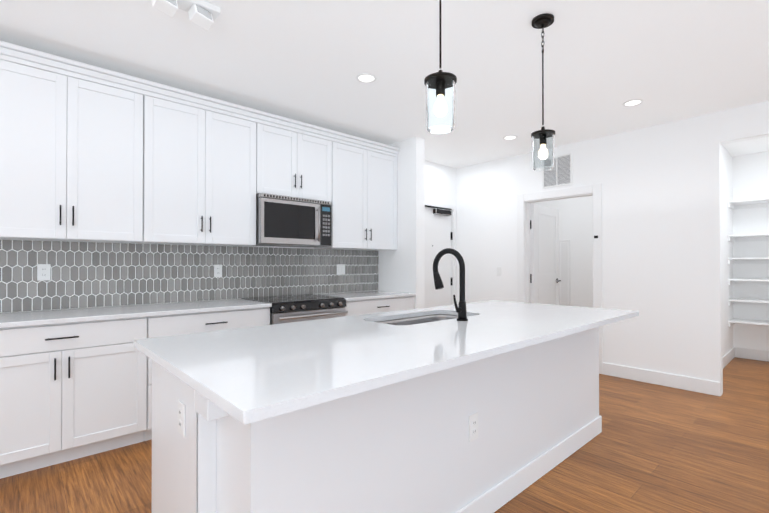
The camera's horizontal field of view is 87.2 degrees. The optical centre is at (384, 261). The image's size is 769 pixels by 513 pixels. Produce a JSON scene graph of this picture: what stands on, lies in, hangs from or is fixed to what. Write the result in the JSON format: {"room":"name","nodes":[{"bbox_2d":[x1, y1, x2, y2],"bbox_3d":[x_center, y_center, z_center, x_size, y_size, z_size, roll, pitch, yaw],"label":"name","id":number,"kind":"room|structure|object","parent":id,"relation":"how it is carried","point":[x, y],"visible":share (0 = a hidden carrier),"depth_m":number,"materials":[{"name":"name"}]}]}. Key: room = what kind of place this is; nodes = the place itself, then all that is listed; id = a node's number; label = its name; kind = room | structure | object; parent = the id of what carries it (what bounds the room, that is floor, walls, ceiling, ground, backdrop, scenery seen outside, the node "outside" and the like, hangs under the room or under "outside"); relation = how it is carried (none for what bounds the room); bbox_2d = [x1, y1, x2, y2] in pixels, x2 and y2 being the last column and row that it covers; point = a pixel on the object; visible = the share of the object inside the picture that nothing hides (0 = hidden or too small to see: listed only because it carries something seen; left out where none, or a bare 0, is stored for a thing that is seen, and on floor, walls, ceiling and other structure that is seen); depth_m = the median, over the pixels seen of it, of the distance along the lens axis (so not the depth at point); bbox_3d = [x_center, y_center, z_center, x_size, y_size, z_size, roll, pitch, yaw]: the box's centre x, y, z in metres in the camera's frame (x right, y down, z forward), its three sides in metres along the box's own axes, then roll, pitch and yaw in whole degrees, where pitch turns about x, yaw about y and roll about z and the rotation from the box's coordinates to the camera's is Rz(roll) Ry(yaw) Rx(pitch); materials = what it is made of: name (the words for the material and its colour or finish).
{"room":"kitchen","nodes":[
{"label":"kitchen","id":0,"kind":"room"},
{"bbox_2d":[0,240,378,312],"bbox_3d":[-2.400,0.102,2.889,6.289,0.493,0.011,0,0,-42],"label":"tile backsplash","id":1,"kind":"structure","parent":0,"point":[90,274],"depth_m":3.37,"materials":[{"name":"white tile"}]},
{"bbox_2d":[37,264,50,280],"bbox_3d":[-2.416,0.080,2.862,0.072,0.116,0.009,0,0,-42],"label":"outlet","id":2,"kind":"object","parent":1,"relation":"attached to","point":[43,272],"depth_m":2.86,"materials":[{"name":"white plastic"}]},
{"bbox_2d":[214,265,221,276],"bbox_3d":[-1.518,0.089,3.680,0.072,0.116,0.009,0,0,-42],"label":"outlet","id":3,"kind":"object","parent":1,"relation":"attached to","point":[217,268],"depth_m":3.68,"materials":[{"name":"white plastic"}]},
{"bbox_2d":[337,264,344,274],"bbox_3d":[-0.497,0.094,4.611,0.118,0.116,0.008,0,0,-42],"label":"outlet","id":4,"kind":"object","parent":1,"relation":"attached to","point":[340,267],"depth_m":4.60,"materials":[{"name":"white plastic"}]},
{"bbox_2d":[0,161,455,312],"bbox_3d":[-1.204,-0.068,4.072,10.690,2.680,0.120,0,0,-42],"label":"wall","id":5,"kind":"structure","parent":0,"point":[440,183],"depth_m":5.79,"materials":[{"name":"white paint"}]},
{"bbox_2d":[0,52,155,243],"bbox_3d":[-2.233,-0.706,2.816,1.021,1.120,0.348,0,0,-42],"label":"upper cabinet","id":6,"kind":"object","parent":5,"relation":"attached to","point":[90,153],"depth_m":2.71,"materials":[{"name":"white wood"}]},
{"bbox_2d":[156,92,263,245],"bbox_3d":[-1.577,-0.702,3.414,1.002,1.120,0.348,0,0,-42],"label":"upper cabinet","id":7,"kind":"object","parent":5,"relation":"attached to","point":[210,159],"depth_m":3.29,"materials":[{"name":"white wood"}]},
{"bbox_2d":[264,120,335,203],"bbox_3d":[-0.952,-0.931,3.985,0.806,0.655,0.348,0,0,-42],"label":"upper cabinet","id":8,"kind":"object","parent":5,"relation":"attached to","point":[300,163],"depth_m":3.87,"materials":[{"name":"white wood"}]},
{"bbox_2d":[252,193,330,246],"bbox_3d":[-0.928,-0.373,3.920,0.753,0.452,0.452,0,0,-42],"label":"over-the-range microwave","id":9,"kind":"object","parent":8,"relation":"attached to","point":[285,221],"visible":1,"depth_m":3.75,"materials":[{"name":"silver metal"}]},
{"bbox_2d":[425,201,456,304],"bbox_3d":[0.667,0.226,5.766,1.000,2.109,0.132,0,0,-42],"label":"door frame","id":10,"kind":"structure","parent":5,"relation":"attached to","point":[453,246],"depth_m":6.03,"materials":[{"name":"white paint"}]},
{"bbox_2d":[0,357,768,512],"bbox_3d":[0.663,1.310,2.017,10.690,0.100,5.660,0,0,-42],"label":"floor","id":11,"kind":"structure","parent":0,"point":[652,448],"depth_m":2.46,"materials":[{"name":"brown wood"}]},
{"bbox_2d":[0,316,151,478],"bbox_3d":[-2.193,0.821,2.661,0.982,0.884,0.619,0,0,-42],"label":"base cabinet","id":12,"kind":"object","parent":11,"relation":"on","point":[72,391],"depth_m":2.49,"materials":[{"name":"white wood"}]},
{"bbox_2d":[0,290,415,327],"bbox_3d":[-2.184,0.363,2.649,6.288,0.030,0.632,0,0,-42],"label":"countertop","id":13,"kind":"structure","parent":12,"relation":"on","point":[28,318],"depth_m":2.90,"materials":[{"name":"white stone"}]},
{"bbox_2d":[152,307,269,337],"bbox_3d":[-1.519,0.825,3.275,0.966,0.884,0.619,0,0,-42],"label":"base cabinet","id":14,"kind":"object","parent":11,"relation":"on","point":[166,325],"depth_m":3.03,"materials":[{"name":"white wood"}]},
{"bbox_2d":[241,294,347,324],"bbox_3d":[-0.840,0.808,3.817,0.755,0.924,0.712,0,0,-42],"label":"range","id":15,"kind":"object","parent":11,"relation":"on","point":[294,308],"visible":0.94,"depth_m":3.62,"materials":[{"name":"silver metal"}]},
{"bbox_2d":[152,324,605,512],"bbox_3d":[0.276,0.820,2.386,2.767,0.884,0.910,0,0,-42],"label":"kitchen island","id":16,"kind":"object","parent":11,"relation":"on","point":[491,406],"depth_m":1.64,"materials":[{"name":"white"}]},
{"bbox_2d":[134,300,637,427],"bbox_3d":[0.341,0.361,2.287,2.830,0.030,1.156,0,0,-42],"label":"island countertop","id":17,"kind":"structure","parent":16,"relation":"on","point":[253,375],"depth_m":1.56,"materials":[{"name":"white stone"}]},
{"bbox_2d":[378,314,457,324],"bbox_3d":[0.251,0.485,2.533,0.820,0.212,0.420,0,0,-42],"label":"sink","id":18,"kind":"object","parent":17,"relation":"in","point":[421,319],"visible":0.02,"depth_m":2.78,"materials":[{"name":"silver metal"}]},
{"bbox_2d":[433,248,467,320],"bbox_3d":[0.380,0.134,2.422,0.098,0.424,0.255,0,0,-42],"label":"faucet","id":19,"kind":"object","parent":17,"relation":"on","point":[461,310],"visible":1,"depth_m":2.36,"materials":[{"name":"black metal"}]},
{"bbox_2d":[345,296,413,315],"bbox_3d":[-0.234,0.832,4.447,0.980,0.884,0.619,0,0,-42],"label":"base cabinet","id":20,"kind":"object","parent":11,"relation":"on","point":[357,307],"depth_m":4.19,"materials":[{"name":"white wood"}]},
{"bbox_2d":[0,0,768,167],"bbox_3d":[0.663,-1.470,2.033,10.690,0.100,5.660,0,0,-42],"label":"ceiling","id":21,"kind":"structure","parent":0,"point":[309,61],"depth_m":2.81,"materials":[{"name":"white paint"}]},
{"bbox_2d":[151,0,220,30],"bbox_3d":[-1.077,-1.354,2.175,0.350,0.131,0.135,0,0,-42],"label":"light","id":22,"kind":"object","parent":21,"relation":"attached to","point":[203,14],"visible":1,"depth_m":2.18,"materials":[{"name":"white plastic"}]},
{"bbox_2d":[356,73,376,82],"bbox_3d":[-0.140,-1.410,3.114,0.163,0.006,0.163,0,0,42],"label":"recessed light","id":23,"kind":"object","parent":21,"relation":"in","point":[366,77],"depth_m":3.10,"materials":[{"name":"white plastic"}]},
{"bbox_2d":[424,0,456,133],"bbox_3d":[0.233,-0.982,1.679,0.134,0.879,0.134,0,0,-42],"label":"pendant light","id":24,"kind":"object","parent":21,"relation":"hanging from","point":[440,101],"visible":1,"depth_m":1.63,"materials":[{"name":"clear glass"}]},
{"bbox_2d":[503,135,517,139],"bbox_3d":[1.428,-1.402,4.585,0.163,0.006,0.163,0,0,42],"label":"recessed light","id":25,"kind":"object","parent":21,"relation":"in","point":[510,137],"depth_m":4.58,"materials":[{"name":"white plastic"}]},
{"bbox_2d":[531,13,554,170],"bbox_3d":[0.930,-0.978,2.369,0.134,0.879,0.134,0,0,-42],"label":"pendant light","id":26,"kind":"object","parent":21,"relation":"hanging from","point":[543,149],"visible":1,"depth_m":2.33,"materials":[{"name":"clear glass"}]},
{"bbox_2d":[622,99,643,106],"bbox_3d":[2.211,-1.407,3.593,0.163,0.006,0.163,0,0,42],"label":"recessed light","id":27,"kind":"object","parent":21,"relation":"in","point":[634,102],"depth_m":3.58,"materials":[{"name":"white plastic"}]},
{"bbox_2d":[378,136,424,308],"bbox_3d":[0.190,-0.064,4.822,0.140,2.680,0.650,0,0,-42],"label":"wall","id":28,"kind":"structure","parent":0,"point":[401,268],"depth_m":4.63,"materials":[{"name":"white paint"}]},
{"bbox_2d":[314,136,398,249],"bbox_3d":[-0.331,-0.696,4.551,0.995,1.120,0.348,0,0,-42],"label":"upper cabinet","id":29,"kind":"object","parent":28,"relation":"attached to","point":[364,213],"depth_m":4.41,"materials":[{"name":"white wood"}]},
{"bbox_2d":[425,205,452,307],"bbox_3d":[0.691,0.250,5.746,0.875,2.048,0.104,0,0,-42],"label":"entry door","id":30,"kind":"structure","parent":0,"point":[438,235],"depth_m":5.82,"materials":[{"name":"white paint"}]},
{"bbox_2d":[456,101,768,395],"bbox_3d":[2.990,-0.068,4.066,0.120,2.680,5.540,0,0,-42],"label":"wall","id":31,"kind":"structure","parent":0,"point":[661,229],"depth_m":4.23,"materials":[{"name":"white paint"}]},
{"bbox_2d":[497,267,500,275],"bbox_3d":[1.568,0.140,5.529,0.008,0.116,0.072,0,0,-42],"label":"light switch","id":32,"kind":"object","parent":31,"relation":"attached to","point":[498,271],"visible":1,"depth_m":5.53,"materials":[{"name":"white plastic"}]},
{"bbox_2d":[530,204,560,304],"bbox_3d":[2.224,0.258,5.599,0.809,2.025,0.140,0,0,-42],"label":"open bedroom door","id":33,"kind":"structure","parent":31,"relation":"in","point":[544,274],"depth_m":5.54,"materials":[{"name":"white paint"}]},
{"bbox_2d":[542,153,571,188],"bbox_3d":[2.109,-1.098,4.940,0.012,0.380,0.370,0,0,-42],"label":"air vent","id":34,"kind":"object","parent":31,"relation":"in","point":[559,174],"visible":0.88,"depth_m":4.91,"materials":[{"name":"white plastic"}]},
{"bbox_2d":[517,184,602,373],"bbox_3d":[2.155,0.202,4.981,0.158,2.149,1.040,0,0,-42],"label":"door frame","id":35,"kind":"structure","parent":31,"relation":"attached to","point":[594,191],"depth_m":4.94,"materials":[{"name":"white paint"}]},
{"bbox_2d":[602,362,719,395],"bbox_3d":[2.801,1.204,4.164,0.016,0.134,1.029,0,0,-42],"label":"baseboard","id":36,"kind":"structure","parent":31,"relation":"attached to","point":[709,387],"depth_m":4.11,"materials":[{"name":"white paint"}]},
{"bbox_2d":[530,151,768,350],"bbox_3d":[4.609,-0.060,5.542,0.120,2.680,5.540,0,0,-42],"label":"wall","id":37,"kind":"structure","parent":0,"point":[750,176],"depth_m":5.34,"materials":[{"name":"white paint"}]},
{"bbox_2d":[559,240,570,305],"bbox_3d":[3.142,0.309,7.050,0.010,1.360,0.210,0,0,-42],"label":"panel frame","id":38,"kind":"object","parent":37,"relation":"attached to","point":[564,274],"visible":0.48,"depth_m":7.05,"materials":[{"name":"white paint"}]},
{"bbox_2d":[728,198,768,326],"bbox_3d":[5.019,0.033,4.704,0.400,1.595,1.507,0,0,-42],"label":"pantry shelves","id":39,"kind":"object","parent":37,"relation":"attached to","point":[749,203],"visible":0.96,"depth_m":5.15,"materials":[{"name":"white paint"}]},
{"bbox_2d":[736,347,768,361],"bbox_3d":[5.158,1.208,4.824,0.021,0.134,1.470,0,0,-42],"label":"baseboard","id":40,"kind":"structure","parent":37,"relation":"attached to","point":[762,355],"depth_m":5.24,"materials":[{"name":"white paint"}]},
{"bbox_2d":[722,145,732,355],"bbox_3d":[3.853,-0.064,4.745,2.070,2.680,0.120,0,0,-42],"label":"wall","id":41,"kind":"structure","parent":0,"point":[727,247],"depth_m":5.02,"materials":[{"name":"white paint"}]},
{"bbox_2d":[723,347,735,367],"bbox_3d":[3.901,1.207,4.685,2.068,0.134,0.019,0,0,-42],"label":"baseboard","id":42,"kind":"structure","parent":41,"relation":"attached to","point":[731,354],"depth_m":5.07,"materials":[{"name":"white paint"}]}
]}

